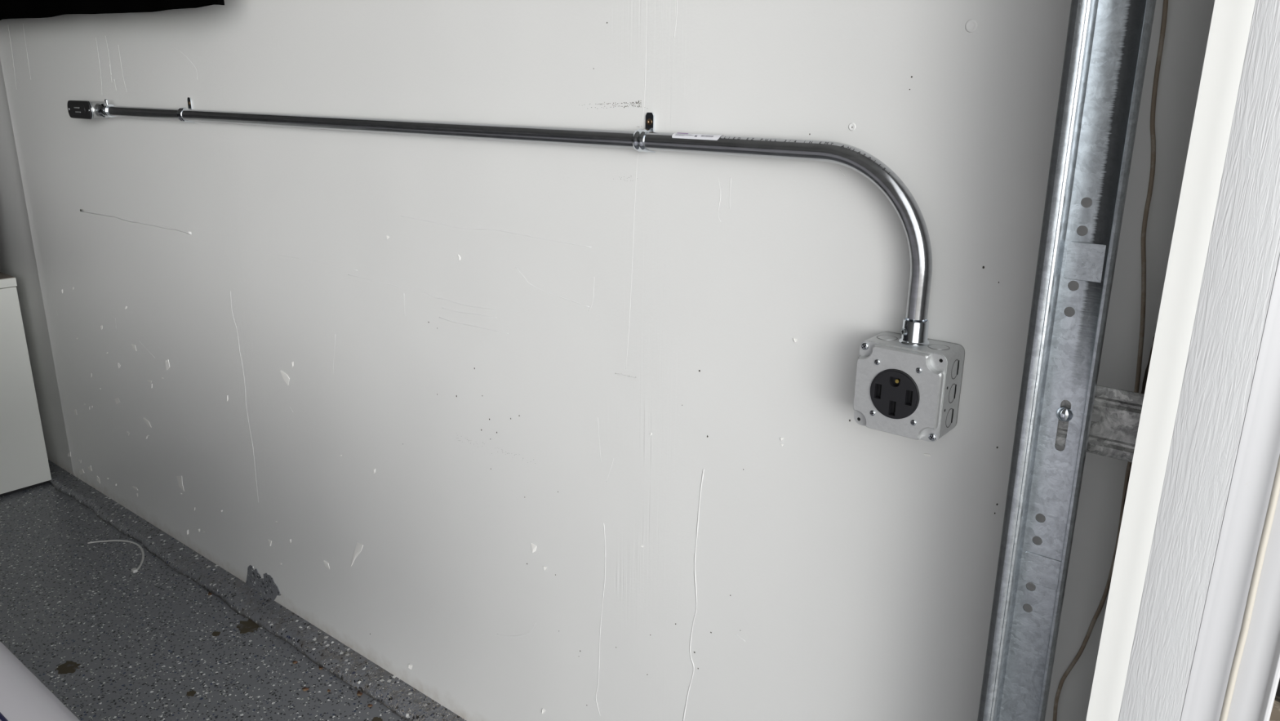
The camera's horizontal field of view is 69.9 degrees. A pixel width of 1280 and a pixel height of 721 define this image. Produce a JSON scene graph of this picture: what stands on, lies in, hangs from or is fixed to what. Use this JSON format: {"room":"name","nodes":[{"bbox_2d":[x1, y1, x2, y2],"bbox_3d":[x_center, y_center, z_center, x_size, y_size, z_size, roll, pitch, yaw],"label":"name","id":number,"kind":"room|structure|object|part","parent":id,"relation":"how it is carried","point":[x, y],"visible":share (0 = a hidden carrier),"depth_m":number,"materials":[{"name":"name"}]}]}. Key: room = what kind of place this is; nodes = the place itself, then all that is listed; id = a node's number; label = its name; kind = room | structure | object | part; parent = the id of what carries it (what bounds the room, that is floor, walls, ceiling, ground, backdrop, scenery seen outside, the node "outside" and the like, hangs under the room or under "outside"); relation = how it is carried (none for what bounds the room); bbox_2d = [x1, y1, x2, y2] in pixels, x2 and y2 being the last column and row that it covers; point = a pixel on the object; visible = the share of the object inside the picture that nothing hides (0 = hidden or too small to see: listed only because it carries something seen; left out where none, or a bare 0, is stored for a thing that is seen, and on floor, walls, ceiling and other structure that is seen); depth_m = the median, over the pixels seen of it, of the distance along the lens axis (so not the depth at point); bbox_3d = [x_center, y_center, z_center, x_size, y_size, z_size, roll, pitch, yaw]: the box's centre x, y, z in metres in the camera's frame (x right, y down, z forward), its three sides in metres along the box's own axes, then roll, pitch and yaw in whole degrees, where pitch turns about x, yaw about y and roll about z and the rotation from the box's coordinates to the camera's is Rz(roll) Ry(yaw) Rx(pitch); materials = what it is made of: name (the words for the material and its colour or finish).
{"room":"garage","nodes":[
{"label":"garage","id":0,"kind":"room"},
{"bbox_2d":[0,459,466,720],"bbox_3d":[-2.955,0.741,1.848,6.400,0.142,3.200,13,21,36],"label":"floor","id":1,"kind":"structure","parent":0,"point":[111,642],"depth_m":2.12,"materials":[{"name":"grey concrete"}]},
{"bbox_2d":[0,271,51,497],"bbox_3d":[-2.213,0.099,2.705,0.415,0.666,0.615,13,21,36],"label":"base cabinet","id":2,"kind":"object","parent":1,"relation":"on","point":[24,460],"visible":1,"depth_m":2.79,"materials":[{"name":"white laminate"}]},
{"bbox_3d":[-2.209,-0.206,2.614,0.415,0.026,0.615,13,21,36],"label":"panel","id":3,"kind":"part","parent":2,"relation":"part of","materials":[{"name":"white laminate"}]},
{"bbox_2d":[0,640,79,720],"bbox_3d":[-2.476,0.113,1.255,4.779,1.455,1.785,13,21,36],"label":"car","id":4,"kind":"object","parent":1,"relation":"on","point":[24,696],"visible":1,"depth_m":0.87,"materials":[{"name":"white paint"}]},
{"bbox_2d":[87,539,144,573],"bbox_3d":[-1.399,0.518,2.486,0.266,0.010,0.087,13,21,36],"label":"cable tie","id":5,"kind":"object","parent":1,"relation":"on","point":[133,570],"visible":1,"depth_m":2.52,"materials":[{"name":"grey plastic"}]},
{"bbox_2d":[302,686,309,690],"bbox_3d":[-0.707,0.694,1.933,0.011,0.003,0.012,-13,21,-38],"label":"scrap","id":6,"kind":"object","parent":1,"relation":"on","point":[304,688],"visible":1,"depth_m":1.93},
{"bbox_2d":[356,690,362,695],"bbox_3d":[-0.589,0.699,1.920,0.016,0.004,0.011,7,18,20],"label":"scrap","id":7,"kind":"object","parent":1,"relation":"on","point":[358,693],"visible":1,"depth_m":1.92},
{"bbox_2d":[0,0,1214,720],"bbox_3d":[-1.885,-0.870,2.707,6.262,2.670,0.123,13,21,36],"label":"wall","id":8,"kind":"structure","parent":0,"point":[529,431],"depth_m":1.41,"materials":[{"name":"white paint"}]},
{"bbox_2d":[66,100,109,119],"bbox_3d":[-1.333,-0.608,2.218,0.148,0.042,0.049,13,21,36],"label":"electrical box","id":9,"kind":"object","parent":8,"relation":"attached to","point":[82,109],"visible":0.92,"depth_m":2.19,"materials":[{"name":"silver metal"}]},
{"bbox_3d":[-1.354,-0.604,2.206,0.077,0.024,0.001,13,21,36],"label":"raised panel","id":10,"kind":"part","parent":9,"relation":"part of","materials":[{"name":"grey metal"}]},
{"bbox_3d":[-1.352,-0.604,2.206,0.130,0.041,0.003,13,21,36],"label":"plate","id":11,"kind":"part","parent":9,"relation":"part of","materials":[{"name":"grey metal"}]},
{"bbox_2d":[0,0,224,20],"bbox_3d":[-1.374,-1.090,2.074,1.770,0.608,0.108,13,21,36],"label":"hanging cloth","id":12,"kind":"object","parent":8,"relation":"hanging from","point":[9,9],"visible":1,"depth_m":1.94,"materials":[{"name":"black fabric"}]},
{"bbox_2d":[106,106,932,319],"bbox_3d":[-0.466,-0.324,1.590,2.013,0.187,0.036,13,21,36],"label":"conduit","id":13,"kind":"object","parent":8,"relation":"attached to","point":[911,217],"visible":1,"depth_m":1.18,"materials":[{"name":"metal"}]},
{"bbox_2d":[97,99,115,117],"bbox_3d":[-1.259,-0.596,2.164,0.037,0.043,0.034,13,21,36],"label":"connector","id":14,"kind":"object","parent":13,"relation":"attached to","point":[102,108],"visible":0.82,"depth_m":2.16,"materials":[{"name":"silver metal"}]},
{"bbox_2d":[176,97,194,122],"bbox_3d":[-0.974,-0.535,1.955,0.018,0.052,0.030,13,21,36],"label":"strap","id":15,"kind":"object","parent":13,"relation":"on","point":[189,100],"visible":1,"depth_m":1.95,"materials":[{"name":"silver metal"}]},
{"bbox_2d":[631,112,655,152],"bbox_3d":[0.005,-0.302,1.217,0.018,0.052,0.030,13,21,36],"label":"strap","id":16,"kind":"object","parent":8,"relation":"attached to","point":[638,135],"visible":1,"depth_m":1.21,"materials":[{"name":"silver metal"}]},
{"bbox_2d":[853,331,964,441],"bbox_3d":[0.303,0.029,1.042,0.102,0.102,0.067,13,21,36],"label":"outlet box","id":17,"kind":"object","parent":8,"relation":"attached to","point":[908,391],"visible":1,"depth_m":1.01,"materials":[{"name":"metal"}]},
{"bbox_2d":[869,359,921,425],"bbox_3d":[0.285,0.035,1.021,0.057,0.067,0.011,13,21,36],"label":"receptacle","id":18,"kind":"object","parent":17,"relation":"attached to","point":[895,392],"depth_m":1.02,"materials":[{"name":"black plastic"}]},
{"bbox_2d":[898,317,929,346],"bbox_3d":[0.309,-0.033,1.028,0.034,0.027,0.034,13,21,36],"label":"connector","id":19,"kind":"object","parent":17,"relation":"on","point":[913,332],"visible":0.92,"depth_m":1.02,"materials":[{"name":"silver metal"}]},
{"bbox_2d":[1053,0,1168,720],"bbox_3d":[0.488,0.047,0.932,0.046,0.824,0.009,16,22,42],"label":"cable","id":20,"kind":"object","parent":8,"relation":"attached to","point":[1165,7],"visible":0.87,"depth_m":0.89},
{"bbox_3d":[-0.389,0.035,-0.398,0.098,2.600,3.340,13,21,36],"label":"wall","id":21,"kind":"structure","parent":0,"visible":0},
{"bbox_2d":[977,0,1155,720],"bbox_3d":[0.387,-0.040,0.823,0.076,2.030,0.033,13,21,36],"label":"door track","id":22,"kind":"object","parent":21,"relation":"attached to","point":[1107,46],"visible":1,"depth_m":0.83,"materials":[{"name":"metal"}]},
{"bbox_2d":[1055,384,1144,462],"bbox_3d":[0.399,0.060,0.830,0.109,0.066,0.063,13,21,36],"label":"bracket","id":23,"kind":"object","parent":21,"relation":"attached to","point":[1114,435],"visible":0.39,"depth_m":0.84,"materials":[{"name":"metal"}]},
{"bbox_2d":[1113,334,1155,564],"bbox_3d":[0.510,0.095,0.920,0.031,0.390,0.022,13,21,36],"label":"trim","id":24,"kind":"structure","parent":21,"relation":"attached to","point":[1144,380],"depth_m":0.90,"materials":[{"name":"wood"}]},
{"bbox_2d":[1085,0,1279,720],"bbox_3d":[0.441,-0.037,0.675,0.099,2.150,0.023,13,21,36],"label":"trim","id":25,"kind":"structure","parent":21,"relation":"attached to","point":[1202,493],"depth_m":0.69,"materials":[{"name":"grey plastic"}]},
{"bbox_2d":[1226,491,1279,720],"bbox_3d":[0.523,-0.038,0.680,0.029,2.150,0.111,13,21,36],"label":"trim","id":26,"kind":"structure","parent":21,"relation":"attached to","point":[1258,676],"depth_m":0.71,"materials":[{"name":"white paint"}]},
{"label":"outside","id":27,"kind":"structure","parent":0,"visible":0},
{"bbox_2d":[1269,694,1279,720],"bbox_3d":[2.844,0.882,1.466,3.200,0.022,3.400,13,21,36],"label":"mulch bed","id":28,"kind":"object","parent":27,"point":[1275,713],"depth_m":1.91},
{"bbox_2d":[1275,678,1279,696],"bbox_3d":[1.506,0.518,2.012,0.530,0.330,0.530,13,21,36],"label":"planter","id":29,"kind":"object","parent":28,"relation":"on","point":[1277,692],"visible":0.02,"depth_m":1.93,"materials":[{"name":"black plastic"}]}
]}

